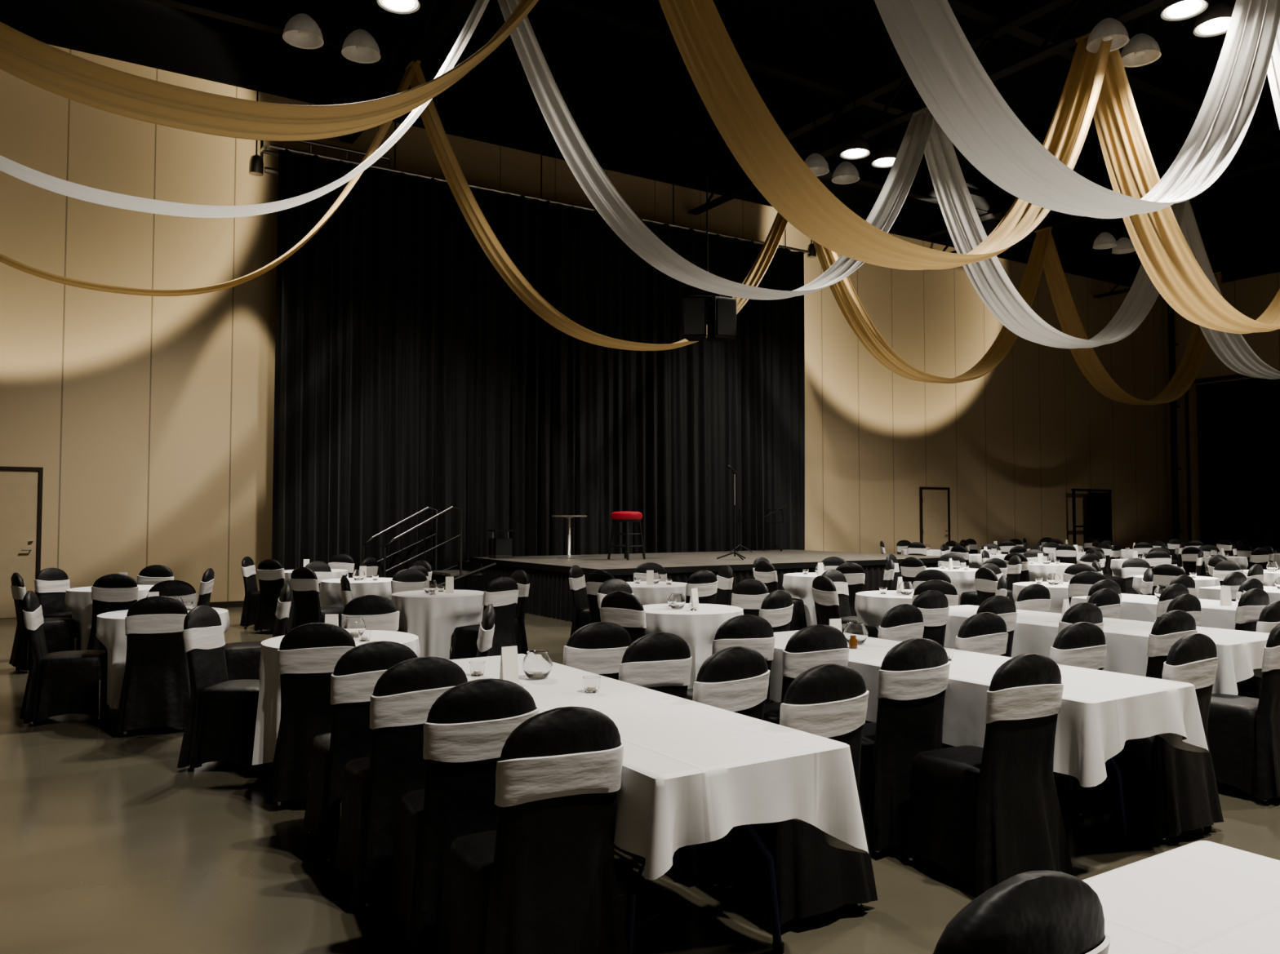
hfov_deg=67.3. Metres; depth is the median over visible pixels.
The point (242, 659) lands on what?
dining chair
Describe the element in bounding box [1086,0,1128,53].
lamp
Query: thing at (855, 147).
lamp
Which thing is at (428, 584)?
bowl
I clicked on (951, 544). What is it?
dining chair
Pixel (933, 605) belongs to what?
dining chair
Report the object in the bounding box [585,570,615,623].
dining chair
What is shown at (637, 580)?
votive candle
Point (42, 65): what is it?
drape
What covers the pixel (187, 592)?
dining chair
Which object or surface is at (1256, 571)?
dining chair
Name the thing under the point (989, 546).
dining chair
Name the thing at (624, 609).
dining chair
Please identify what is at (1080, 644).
dining chair
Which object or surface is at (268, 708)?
round banquet table
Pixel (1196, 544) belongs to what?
dining chair
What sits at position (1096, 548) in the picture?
dining chair
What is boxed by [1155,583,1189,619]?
dining chair
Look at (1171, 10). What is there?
lamp
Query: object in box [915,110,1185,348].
drape
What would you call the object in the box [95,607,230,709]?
round banquet table
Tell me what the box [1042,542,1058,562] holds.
dining chair
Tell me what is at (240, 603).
baseboard
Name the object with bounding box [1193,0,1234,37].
lamp
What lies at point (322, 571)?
dining chair
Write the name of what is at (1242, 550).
dining chair
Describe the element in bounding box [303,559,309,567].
table card
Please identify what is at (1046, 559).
bowl
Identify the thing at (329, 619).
table card
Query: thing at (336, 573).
round banquet table
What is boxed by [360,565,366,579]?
table card
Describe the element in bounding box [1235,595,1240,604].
votive candle
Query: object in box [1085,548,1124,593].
dining chair
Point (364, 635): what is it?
votive candle
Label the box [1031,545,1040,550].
dining chair
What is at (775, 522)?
music stand
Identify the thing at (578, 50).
ceiling
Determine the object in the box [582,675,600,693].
votive candle
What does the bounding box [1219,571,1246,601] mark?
dining chair
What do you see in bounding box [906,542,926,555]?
dining chair
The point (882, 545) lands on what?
dining chair
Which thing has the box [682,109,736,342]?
loudspeakers
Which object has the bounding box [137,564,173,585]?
dining chair
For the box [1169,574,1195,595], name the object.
dining chair
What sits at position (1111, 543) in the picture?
dining chair
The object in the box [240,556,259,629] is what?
dining chair
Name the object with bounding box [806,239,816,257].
spotlight
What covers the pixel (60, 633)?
dining chair
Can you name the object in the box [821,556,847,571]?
dining chair
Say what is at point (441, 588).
votive candle
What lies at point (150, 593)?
table card
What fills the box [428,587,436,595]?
votive candle
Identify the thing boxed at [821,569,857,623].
dining chair
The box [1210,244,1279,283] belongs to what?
trim
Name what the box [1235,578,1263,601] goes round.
dining chair
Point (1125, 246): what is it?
lamp
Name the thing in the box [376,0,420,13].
lamp
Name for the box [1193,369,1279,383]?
trim
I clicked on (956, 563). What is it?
bowl
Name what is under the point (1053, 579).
bowl
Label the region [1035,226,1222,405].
drape
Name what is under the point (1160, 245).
drape
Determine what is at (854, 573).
dining chair
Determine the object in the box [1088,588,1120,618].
dining chair
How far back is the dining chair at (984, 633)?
5.45 m
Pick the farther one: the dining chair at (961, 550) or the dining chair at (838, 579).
the dining chair at (961, 550)
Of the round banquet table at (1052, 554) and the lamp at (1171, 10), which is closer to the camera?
the lamp at (1171, 10)
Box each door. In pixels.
[0,466,43,618]
[919,487,950,550]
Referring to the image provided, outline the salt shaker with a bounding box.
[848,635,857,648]
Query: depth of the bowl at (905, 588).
9.02 m
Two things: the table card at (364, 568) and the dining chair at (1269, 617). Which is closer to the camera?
the dining chair at (1269, 617)
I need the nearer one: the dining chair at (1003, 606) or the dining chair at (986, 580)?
the dining chair at (1003, 606)
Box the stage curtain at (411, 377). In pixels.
[259,64,809,590]
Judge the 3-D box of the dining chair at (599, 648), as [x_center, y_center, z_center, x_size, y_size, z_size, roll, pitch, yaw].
[-0.335,1.236,5.175,0.497,0.951,0.564,1,-3,-29]
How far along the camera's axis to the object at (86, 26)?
16.95 m
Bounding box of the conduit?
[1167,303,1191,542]
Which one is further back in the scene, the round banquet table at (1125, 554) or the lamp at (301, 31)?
the round banquet table at (1125, 554)
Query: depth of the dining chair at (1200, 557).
15.69 m
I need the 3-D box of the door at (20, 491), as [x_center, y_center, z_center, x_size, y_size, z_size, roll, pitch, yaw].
[-9.406,0.958,14.076,1.090,2.230,0.101,1,-3,-32]
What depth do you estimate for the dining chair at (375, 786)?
3.69 m
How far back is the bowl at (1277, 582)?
9.73 m
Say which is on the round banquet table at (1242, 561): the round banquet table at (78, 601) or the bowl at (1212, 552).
the bowl at (1212, 552)
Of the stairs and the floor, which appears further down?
the floor
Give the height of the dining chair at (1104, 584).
0.951 m
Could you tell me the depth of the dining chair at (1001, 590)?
8.77 m
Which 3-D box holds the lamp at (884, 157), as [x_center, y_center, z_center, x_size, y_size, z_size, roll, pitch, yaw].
[4.354,-6.428,17.040,0.516,1.748,0.516,1,-3,-32]
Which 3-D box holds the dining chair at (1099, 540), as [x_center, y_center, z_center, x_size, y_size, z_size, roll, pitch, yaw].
[10.928,1.980,23.463,0.510,0.951,0.584,2,-3,-37]
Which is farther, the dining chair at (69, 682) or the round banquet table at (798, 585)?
the round banquet table at (798, 585)
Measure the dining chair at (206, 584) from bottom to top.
0.951 m
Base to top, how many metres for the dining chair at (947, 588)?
0.951 m
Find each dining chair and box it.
[8,573,79,673]
[19,591,110,727]
[34,568,71,618]
[87,573,138,655]
[115,595,191,737]
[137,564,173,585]
[146,580,197,607]
[177,605,271,773]
[197,568,214,606]
[224,583,291,680]
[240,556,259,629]
[253,559,293,634]
[264,622,355,809]
[289,567,344,630]
[302,640,417,866]
[305,560,332,593]
[328,554,354,577]
[333,656,467,911]
[340,575,399,631]
[341,595,399,631]
[359,557,377,577]
[388,678,539,953]
[391,568,426,593]
[408,565,429,580]
[412,560,431,580]
[435,706,628,953]
[450,577,519,659]
[475,604,495,657]
[510,569,529,654]
[562,622,631,679]
[568,564,589,637]
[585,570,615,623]
[596,578,633,621]
[600,591,646,643]
[618,632,692,698]
[631,646,769,884]
[633,562,666,582]
[685,570,718,604]
[686,614,775,703]
[706,663,877,931]
[715,564,733,605]
[731,578,768,616]
[752,557,769,578]
[754,560,807,631]
[759,590,793,702]
[763,624,848,724]
[811,575,878,638]
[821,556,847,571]
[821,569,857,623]
[835,562,865,616]
[859,638,950,857]
[865,604,924,723]
[880,541,885,554]
[882,560,894,590]
[885,554,899,590]
[896,540,911,554]
[900,557,925,584]
[903,653,1074,895]
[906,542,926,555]
[911,580,958,606]
[911,590,949,647]
[912,569,951,591]
[933,870,1110,953]
[937,553,965,568]
[940,543,950,555]
[942,612,1008,748]
[945,540,957,551]
[950,545,969,568]
[957,542,965,547]
[960,539,969,554]
[960,558,1007,605]
[965,538,977,554]
[974,568,998,605]
[976,595,1017,657]
[980,543,1001,554]
[980,563,1003,579]
[981,550,990,564]
[995,575,1007,596]
[998,540,1016,554]
[1003,552,1030,582]
[1006,555,1022,603]
[1008,546,1026,554]
[1009,538,1023,546]
[1015,583,1051,612]
[1022,537,1026,547]
[1022,549,1046,562]
[1024,542,1030,551]
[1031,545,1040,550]
[1037,540,1041,548]
[1040,537,1052,551]
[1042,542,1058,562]
[1047,538,1063,545]
[1049,622,1106,802]
[1055,544,1076,564]
[1057,602,1104,633]
[1062,564,1097,582]
[1067,571,1106,606]
[1071,633,1223,844]
[1078,553,1100,565]
[1084,537,1094,551]
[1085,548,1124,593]
[1086,579,1121,604]
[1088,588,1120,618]
[1091,538,1101,548]
[1091,560,1102,574]
[1092,541,1099,547]
[1092,546,1112,576]
[1093,551,1105,573]
[1097,542,1111,566]
[1100,540,1114,546]
[1106,543,1121,573]
[1120,558,1151,595]
[1133,542,1153,558]
[1140,568,1153,595]
[1144,550,1171,568]
[1146,610,1197,679]
[1148,547,1171,558]
[1150,540,1166,548]
[1151,564,1186,595]
[1153,539,1177,563]
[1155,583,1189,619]
[1166,538,1181,559]
[1166,594,1202,626]
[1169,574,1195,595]
[1171,542,1184,566]
[1181,546,1209,577]
[1185,540,1204,548]
[1195,549,1203,576]
[1198,545,1220,555]
[1207,557,1224,577]
[1207,623,1279,804]
[1209,555,1227,559]
[1212,560,1243,586]
[1216,539,1232,555]
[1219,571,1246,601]
[1232,542,1241,556]
[1234,588,1269,631]
[1235,544,1253,569]
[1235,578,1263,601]
[1236,600,1279,698]
[1246,564,1263,583]
[1248,547,1269,569]
[1263,546,1274,569]
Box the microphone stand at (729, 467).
[716,465,745,559]
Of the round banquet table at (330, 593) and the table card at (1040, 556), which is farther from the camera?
the table card at (1040, 556)
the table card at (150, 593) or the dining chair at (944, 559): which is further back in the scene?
the dining chair at (944, 559)
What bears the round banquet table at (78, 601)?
on the floor
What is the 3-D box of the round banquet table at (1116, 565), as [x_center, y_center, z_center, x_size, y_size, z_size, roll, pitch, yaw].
[8.466,1.782,16.244,0.916,0.760,0.921,1,-3,-32]
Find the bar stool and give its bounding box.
[607,511,645,559]
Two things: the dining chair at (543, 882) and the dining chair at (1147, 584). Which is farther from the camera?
the dining chair at (1147, 584)
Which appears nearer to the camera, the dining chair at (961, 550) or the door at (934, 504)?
the dining chair at (961, 550)
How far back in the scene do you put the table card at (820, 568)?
12.11 m
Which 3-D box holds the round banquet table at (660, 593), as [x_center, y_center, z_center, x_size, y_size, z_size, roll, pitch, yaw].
[0.120,1.546,10.450,0.923,0.760,0.927,0,-2,-5]
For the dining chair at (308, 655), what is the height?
0.951 m
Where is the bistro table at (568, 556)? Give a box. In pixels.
[551,515,586,558]
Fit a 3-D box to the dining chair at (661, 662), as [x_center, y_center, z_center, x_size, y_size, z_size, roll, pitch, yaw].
[-0.049,1.218,4.721,0.516,0.951,0.580,1,-3,-32]
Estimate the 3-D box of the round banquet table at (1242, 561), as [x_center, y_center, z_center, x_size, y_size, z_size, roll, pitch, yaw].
[10.569,1.836,17.584,0.963,0.760,0.962,1,-3,-32]
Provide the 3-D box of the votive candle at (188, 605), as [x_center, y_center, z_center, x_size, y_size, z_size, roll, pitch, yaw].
[-3.561,1.017,7.571,0.076,0.062,0.076,1,-3,-32]
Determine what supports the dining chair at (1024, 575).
on the floor
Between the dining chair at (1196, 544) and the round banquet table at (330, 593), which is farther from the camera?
the dining chair at (1196, 544)
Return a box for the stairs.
[362,506,496,589]
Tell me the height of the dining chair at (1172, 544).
0.951 m
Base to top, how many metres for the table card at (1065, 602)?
0.155 m
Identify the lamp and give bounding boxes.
[282,0,324,48]
[341,0,381,63]
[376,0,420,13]
[804,88,829,176]
[831,98,859,184]
[840,54,870,159]
[871,65,897,168]
[1002,191,1004,218]
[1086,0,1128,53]
[1092,183,1117,249]
[1111,218,1135,254]
[1120,0,1161,67]
[1160,0,1208,21]
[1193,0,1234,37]
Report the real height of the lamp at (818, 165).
1.748 m
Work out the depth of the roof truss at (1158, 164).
19.54 m
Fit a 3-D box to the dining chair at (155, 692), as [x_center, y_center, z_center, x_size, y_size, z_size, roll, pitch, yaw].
[-3.409,1.303,6.819,0.510,0.951,0.584,1,-3,-24]
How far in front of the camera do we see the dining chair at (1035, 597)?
7.75 m
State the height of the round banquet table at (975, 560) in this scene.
0.760 m
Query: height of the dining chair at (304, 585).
0.951 m
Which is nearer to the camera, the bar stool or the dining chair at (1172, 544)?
the bar stool
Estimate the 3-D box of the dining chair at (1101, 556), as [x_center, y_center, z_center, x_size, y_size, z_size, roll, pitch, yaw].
[6.940,1.637,15.034,0.563,0.951,0.497,0,-2,-4]
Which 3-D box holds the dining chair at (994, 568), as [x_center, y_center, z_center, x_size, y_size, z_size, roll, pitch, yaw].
[4.201,1.472,10.969,0.497,0.951,0.563,1,-3,-31]
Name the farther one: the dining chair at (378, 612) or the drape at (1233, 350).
the drape at (1233, 350)
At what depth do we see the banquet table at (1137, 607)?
8.21 m
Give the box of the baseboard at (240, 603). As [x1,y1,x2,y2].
[2,600,244,618]
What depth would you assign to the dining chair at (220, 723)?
5.65 m
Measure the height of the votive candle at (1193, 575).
0.062 m
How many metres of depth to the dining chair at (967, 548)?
22.19 m
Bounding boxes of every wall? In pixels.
[0,44,1168,603]
[1163,271,1279,546]
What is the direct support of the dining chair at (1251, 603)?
on the floor
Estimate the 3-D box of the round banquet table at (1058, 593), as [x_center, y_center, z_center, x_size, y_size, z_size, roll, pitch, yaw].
[4.537,1.545,10.416,0.928,0.760,0.918,1,-3,-32]
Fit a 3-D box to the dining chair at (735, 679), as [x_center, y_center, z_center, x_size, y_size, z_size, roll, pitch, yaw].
[0.252,1.197,4.223,0.494,0.951,0.571,2,-3,-38]
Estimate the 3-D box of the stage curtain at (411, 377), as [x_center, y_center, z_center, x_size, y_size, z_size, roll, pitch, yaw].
[-1.166,-2.503,18.483,11.633,9.485,0.552,1,-3,-32]
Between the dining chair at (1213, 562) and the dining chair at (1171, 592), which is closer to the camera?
the dining chair at (1171, 592)
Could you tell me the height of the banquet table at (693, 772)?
0.761 m
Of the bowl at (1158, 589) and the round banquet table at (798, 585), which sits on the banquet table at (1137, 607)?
the bowl at (1158, 589)
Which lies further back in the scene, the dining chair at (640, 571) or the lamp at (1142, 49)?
the lamp at (1142, 49)
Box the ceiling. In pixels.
[88,0,1279,263]
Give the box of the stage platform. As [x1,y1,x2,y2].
[469,549,940,621]
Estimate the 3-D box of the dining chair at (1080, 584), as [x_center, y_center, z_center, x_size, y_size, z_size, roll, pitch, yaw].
[4.481,1.424,9.794,0.516,0.951,0.580,0,-2,4]
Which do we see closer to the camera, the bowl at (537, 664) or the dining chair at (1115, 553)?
the bowl at (537, 664)
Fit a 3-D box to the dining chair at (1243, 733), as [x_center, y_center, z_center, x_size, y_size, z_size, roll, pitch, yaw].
[3.322,1.241,5.302,0.510,0.951,0.584,1,-3,-31]
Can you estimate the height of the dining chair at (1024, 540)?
0.951 m
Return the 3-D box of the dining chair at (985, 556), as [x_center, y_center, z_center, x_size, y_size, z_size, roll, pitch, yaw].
[5.763,1.649,15.319,0.580,0.951,0.516,-1,-3,32]
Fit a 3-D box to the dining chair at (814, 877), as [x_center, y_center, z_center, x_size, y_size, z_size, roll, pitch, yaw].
[0.573,1.179,3.764,0.494,0.951,0.571,1,-3,-32]
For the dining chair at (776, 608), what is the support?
on the floor
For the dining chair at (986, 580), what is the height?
0.951 m
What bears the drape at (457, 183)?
hanging from the roof truss
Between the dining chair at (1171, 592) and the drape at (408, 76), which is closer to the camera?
the dining chair at (1171, 592)
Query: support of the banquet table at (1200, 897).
on the floor
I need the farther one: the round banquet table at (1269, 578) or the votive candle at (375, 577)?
the round banquet table at (1269, 578)
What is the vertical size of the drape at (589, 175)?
3.535 m
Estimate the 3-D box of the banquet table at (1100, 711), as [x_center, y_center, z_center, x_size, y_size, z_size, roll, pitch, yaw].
[1.472,1.328,5.064,0.879,0.761,2.552,1,-3,-32]
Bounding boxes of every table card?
[147,591,159,597]
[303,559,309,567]
[324,614,338,626]
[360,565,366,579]
[444,577,453,593]
[499,645,519,681]
[646,570,653,585]
[688,587,699,608]
[817,562,823,575]
[828,618,842,632]
[896,577,902,593]
[947,558,953,569]
[1037,553,1043,563]
[1055,569,1062,584]
[1061,599,1070,619]
[1133,551,1137,558]
[1219,586,1231,605]
[1220,548,1224,556]
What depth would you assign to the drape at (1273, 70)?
11.68 m
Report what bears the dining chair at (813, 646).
on the floor
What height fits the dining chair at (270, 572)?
0.951 m
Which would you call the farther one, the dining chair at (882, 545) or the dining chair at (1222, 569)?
the dining chair at (882, 545)
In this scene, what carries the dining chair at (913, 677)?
on the floor
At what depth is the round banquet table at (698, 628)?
7.31 m
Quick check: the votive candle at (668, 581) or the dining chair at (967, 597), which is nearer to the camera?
the votive candle at (668, 581)
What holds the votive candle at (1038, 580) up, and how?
on the round banquet table at (1058, 593)
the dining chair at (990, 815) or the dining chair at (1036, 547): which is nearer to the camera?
the dining chair at (990, 815)
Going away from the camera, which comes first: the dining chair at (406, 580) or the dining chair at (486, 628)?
the dining chair at (486, 628)
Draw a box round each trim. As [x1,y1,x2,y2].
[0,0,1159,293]
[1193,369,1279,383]
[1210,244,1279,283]
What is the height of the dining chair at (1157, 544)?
0.951 m
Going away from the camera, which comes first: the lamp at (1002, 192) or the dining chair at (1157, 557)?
the dining chair at (1157, 557)
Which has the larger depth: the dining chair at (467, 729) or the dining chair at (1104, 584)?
the dining chair at (1104, 584)
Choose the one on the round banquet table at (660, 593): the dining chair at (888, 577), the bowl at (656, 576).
the bowl at (656, 576)
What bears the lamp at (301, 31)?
hanging from the ceiling
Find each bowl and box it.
[169,595,183,603]
[342,616,365,637]
[352,569,364,580]
[422,580,438,593]
[521,649,552,679]
[653,572,660,583]
[668,592,685,608]
[814,564,826,573]
[843,622,867,644]
[898,581,913,595]
[951,560,960,568]
[990,548,997,555]
[1041,555,1051,564]
[1046,573,1060,585]
[1154,585,1168,599]
[1208,549,1217,556]
[1266,561,1278,571]
[1274,577,1279,589]
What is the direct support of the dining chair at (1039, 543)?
on the floor
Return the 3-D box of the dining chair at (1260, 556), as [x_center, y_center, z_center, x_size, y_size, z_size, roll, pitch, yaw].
[10.737,1.716,16.978,0.508,0.951,0.572,1,-2,-16]
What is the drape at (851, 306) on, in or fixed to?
hanging from the roof truss at (1139, 9)
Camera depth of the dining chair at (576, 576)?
10.57 m
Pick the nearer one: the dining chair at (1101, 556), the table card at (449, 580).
the table card at (449, 580)
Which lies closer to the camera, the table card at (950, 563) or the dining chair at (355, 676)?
the dining chair at (355, 676)
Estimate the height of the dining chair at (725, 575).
0.951 m
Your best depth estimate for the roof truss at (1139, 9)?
15.61 m
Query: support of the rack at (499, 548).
on the stage platform
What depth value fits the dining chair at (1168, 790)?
4.48 m
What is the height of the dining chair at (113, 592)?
0.951 m
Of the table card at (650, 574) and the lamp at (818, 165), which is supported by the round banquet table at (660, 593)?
the table card at (650, 574)
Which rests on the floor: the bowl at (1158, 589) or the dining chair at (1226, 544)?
the dining chair at (1226, 544)
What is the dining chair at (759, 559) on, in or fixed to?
on the floor
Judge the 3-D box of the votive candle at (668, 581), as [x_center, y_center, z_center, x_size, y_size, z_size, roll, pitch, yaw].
[0.312,1.133,10.413,0.076,0.062,0.076,1,-3,-32]
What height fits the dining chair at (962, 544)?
0.951 m
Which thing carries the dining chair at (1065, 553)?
on the floor
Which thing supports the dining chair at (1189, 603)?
on the floor
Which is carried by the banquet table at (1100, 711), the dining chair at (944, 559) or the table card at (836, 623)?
the table card at (836, 623)
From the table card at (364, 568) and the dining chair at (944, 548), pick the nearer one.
the table card at (364, 568)
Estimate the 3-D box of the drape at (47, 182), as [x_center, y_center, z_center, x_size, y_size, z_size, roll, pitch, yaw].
[-4.825,-4.406,9.432,7.510,3.608,0.566,1,-3,-32]
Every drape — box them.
[0,0,489,217]
[0,0,538,141]
[0,60,415,296]
[404,60,787,351]
[497,0,934,300]
[658,0,1111,270]
[812,226,1051,383]
[874,0,1279,218]
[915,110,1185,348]
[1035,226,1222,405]
[1081,37,1279,333]
[1179,200,1279,379]
[1266,18,1279,128]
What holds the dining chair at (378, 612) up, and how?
on the floor
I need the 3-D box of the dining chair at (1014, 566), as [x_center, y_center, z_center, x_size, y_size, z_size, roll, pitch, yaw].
[4.995,1.570,13.390,0.564,0.951,0.497,0,-2,-1]
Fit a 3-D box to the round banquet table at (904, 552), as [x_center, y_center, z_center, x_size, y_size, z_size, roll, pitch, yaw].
[6.215,1.979,21.088,0.927,0.760,0.927,1,-3,-30]
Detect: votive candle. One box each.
[183,601,192,610]
[358,629,371,641]
[372,574,378,580]
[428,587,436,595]
[437,585,444,591]
[469,661,485,676]
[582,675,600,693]
[634,577,640,583]
[665,578,672,584]
[688,602,698,610]
[802,568,808,573]
[879,586,887,594]
[939,564,945,568]
[943,647,954,661]
[963,564,968,569]
[1035,577,1042,583]
[1189,572,1196,577]
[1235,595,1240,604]
[1268,567,1275,572]
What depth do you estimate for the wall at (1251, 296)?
30.26 m
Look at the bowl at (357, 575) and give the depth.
11.05 m
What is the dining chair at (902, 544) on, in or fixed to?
on the floor
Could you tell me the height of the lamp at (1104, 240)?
1.748 m
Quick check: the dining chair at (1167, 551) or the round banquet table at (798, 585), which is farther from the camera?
the dining chair at (1167, 551)
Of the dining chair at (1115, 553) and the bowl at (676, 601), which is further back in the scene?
the dining chair at (1115, 553)
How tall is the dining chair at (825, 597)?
0.951 m
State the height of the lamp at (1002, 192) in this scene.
0.990 m
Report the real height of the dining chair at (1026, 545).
0.951 m
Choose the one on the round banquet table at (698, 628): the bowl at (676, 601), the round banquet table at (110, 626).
the bowl at (676, 601)
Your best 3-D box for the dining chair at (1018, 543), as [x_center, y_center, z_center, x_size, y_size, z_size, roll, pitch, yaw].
[8.855,1.958,22.930,0.494,0.951,0.571,-2,-3,42]
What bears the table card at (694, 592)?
on the round banquet table at (698, 628)
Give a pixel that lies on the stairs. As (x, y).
(465, 569)
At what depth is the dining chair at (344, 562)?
13.90 m
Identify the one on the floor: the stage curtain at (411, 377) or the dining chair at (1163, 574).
the dining chair at (1163, 574)
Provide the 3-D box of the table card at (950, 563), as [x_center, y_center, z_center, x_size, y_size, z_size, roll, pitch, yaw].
[4.306,1.205,13.335,0.042,0.155,0.076,-2,-3,42]
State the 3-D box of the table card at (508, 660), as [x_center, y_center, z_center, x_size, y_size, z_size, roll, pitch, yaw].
[-0.587,0.838,4.315,0.076,0.155,0.042,1,-3,-32]
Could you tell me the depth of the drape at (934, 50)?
8.71 m
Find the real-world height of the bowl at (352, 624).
0.122 m
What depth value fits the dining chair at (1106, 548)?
19.92 m
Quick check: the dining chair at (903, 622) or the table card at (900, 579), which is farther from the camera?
the table card at (900, 579)
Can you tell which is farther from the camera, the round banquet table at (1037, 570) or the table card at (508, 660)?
the round banquet table at (1037, 570)
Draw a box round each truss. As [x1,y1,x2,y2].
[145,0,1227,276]
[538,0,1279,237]
[688,0,1164,215]
[921,115,1279,253]
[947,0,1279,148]
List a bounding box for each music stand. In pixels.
[729,504,752,552]
[763,504,788,551]
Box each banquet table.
[64,585,154,650]
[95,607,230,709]
[252,630,420,765]
[284,568,348,593]
[319,577,392,608]
[391,589,484,659]
[448,653,868,953]
[626,581,687,605]
[643,603,743,688]
[769,630,1208,843]
[782,572,819,626]
[854,590,914,631]
[901,549,941,556]
[925,567,977,605]
[943,604,1269,695]
[968,554,1007,568]
[1012,582,1069,613]
[1028,562,1073,582]
[1042,545,1083,551]
[1048,551,1085,564]
[1069,593,1238,630]
[1082,840,1279,953]
[1110,559,1127,577]
[1120,549,1133,559]
[1132,575,1220,597]
[1174,546,1220,568]
[1197,586,1279,603]
[1204,555,1248,573]
[1242,569,1279,586]
[1272,552,1279,569]
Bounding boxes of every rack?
[488,529,513,559]
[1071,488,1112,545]
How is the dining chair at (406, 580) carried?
on the floor
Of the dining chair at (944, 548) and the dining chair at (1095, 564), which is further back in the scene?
the dining chair at (944, 548)
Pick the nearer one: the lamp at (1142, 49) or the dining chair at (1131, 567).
the dining chair at (1131, 567)
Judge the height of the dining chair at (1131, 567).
0.951 m
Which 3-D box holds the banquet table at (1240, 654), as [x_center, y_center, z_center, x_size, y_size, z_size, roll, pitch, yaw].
[3.073,1.398,6.792,0.882,0.761,2.550,1,-3,-32]
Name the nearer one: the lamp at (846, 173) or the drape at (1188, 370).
the lamp at (846, 173)
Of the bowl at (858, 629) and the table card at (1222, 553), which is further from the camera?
the table card at (1222, 553)
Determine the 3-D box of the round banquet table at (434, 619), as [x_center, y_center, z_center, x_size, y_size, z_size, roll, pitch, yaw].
[-1.920,1.497,9.233,0.953,0.760,0.945,1,-3,-32]
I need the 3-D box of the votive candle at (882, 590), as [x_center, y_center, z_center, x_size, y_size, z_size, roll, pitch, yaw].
[2.316,1.082,9.154,0.076,0.062,0.076,1,-3,-32]
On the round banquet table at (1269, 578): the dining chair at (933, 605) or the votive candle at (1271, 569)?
the votive candle at (1271, 569)
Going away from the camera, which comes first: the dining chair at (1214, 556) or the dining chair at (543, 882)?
the dining chair at (543, 882)
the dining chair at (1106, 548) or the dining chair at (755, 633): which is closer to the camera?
the dining chair at (755, 633)
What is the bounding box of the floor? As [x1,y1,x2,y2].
[0,607,1279,953]
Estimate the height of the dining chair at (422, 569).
0.951 m
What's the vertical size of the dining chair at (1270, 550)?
0.951 m
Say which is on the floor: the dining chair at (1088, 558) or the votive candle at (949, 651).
the dining chair at (1088, 558)
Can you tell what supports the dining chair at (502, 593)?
on the floor
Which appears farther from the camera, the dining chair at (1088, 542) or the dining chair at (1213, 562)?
the dining chair at (1088, 542)
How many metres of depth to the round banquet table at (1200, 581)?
11.37 m
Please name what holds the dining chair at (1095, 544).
on the floor
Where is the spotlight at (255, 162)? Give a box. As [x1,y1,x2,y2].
[248,60,263,176]
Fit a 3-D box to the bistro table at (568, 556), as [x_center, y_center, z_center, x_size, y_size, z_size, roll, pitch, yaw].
[-1.216,1.025,16.509,0.610,0.730,0.610,1,-3,-32]
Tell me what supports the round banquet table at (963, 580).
on the floor
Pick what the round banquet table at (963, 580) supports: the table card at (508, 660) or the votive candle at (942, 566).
the votive candle at (942, 566)
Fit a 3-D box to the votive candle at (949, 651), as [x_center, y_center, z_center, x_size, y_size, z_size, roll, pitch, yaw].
[1.574,0.910,4.942,0.076,0.062,0.076,1,-3,-32]
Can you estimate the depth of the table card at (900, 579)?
9.22 m
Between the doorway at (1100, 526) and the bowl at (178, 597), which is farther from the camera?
the doorway at (1100, 526)
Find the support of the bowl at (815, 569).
on the round banquet table at (798, 585)
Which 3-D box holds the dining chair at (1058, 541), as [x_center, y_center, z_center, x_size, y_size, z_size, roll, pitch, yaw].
[10.187,1.979,23.439,0.510,0.951,0.584,-2,-3,36]
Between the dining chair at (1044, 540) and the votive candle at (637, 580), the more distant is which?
the dining chair at (1044, 540)
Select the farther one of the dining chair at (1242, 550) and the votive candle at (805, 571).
the dining chair at (1242, 550)
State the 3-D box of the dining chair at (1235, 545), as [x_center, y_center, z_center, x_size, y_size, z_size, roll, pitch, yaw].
[12.393,1.819,19.494,0.516,0.951,0.580,1,-3,-28]
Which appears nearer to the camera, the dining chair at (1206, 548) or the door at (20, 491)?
the door at (20, 491)
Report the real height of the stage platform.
0.782 m
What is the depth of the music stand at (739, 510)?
18.99 m
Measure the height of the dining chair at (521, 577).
0.951 m
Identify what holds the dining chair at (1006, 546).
on the floor
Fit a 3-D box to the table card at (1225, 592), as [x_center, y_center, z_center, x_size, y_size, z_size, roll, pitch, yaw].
[4.877,0.988,8.008,0.076,0.155,0.042,0,-2,3]
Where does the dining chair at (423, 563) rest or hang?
on the floor
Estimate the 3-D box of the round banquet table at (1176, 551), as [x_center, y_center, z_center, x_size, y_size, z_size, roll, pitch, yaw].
[13.034,2.035,22.464,0.929,0.760,0.926,1,-3,-32]

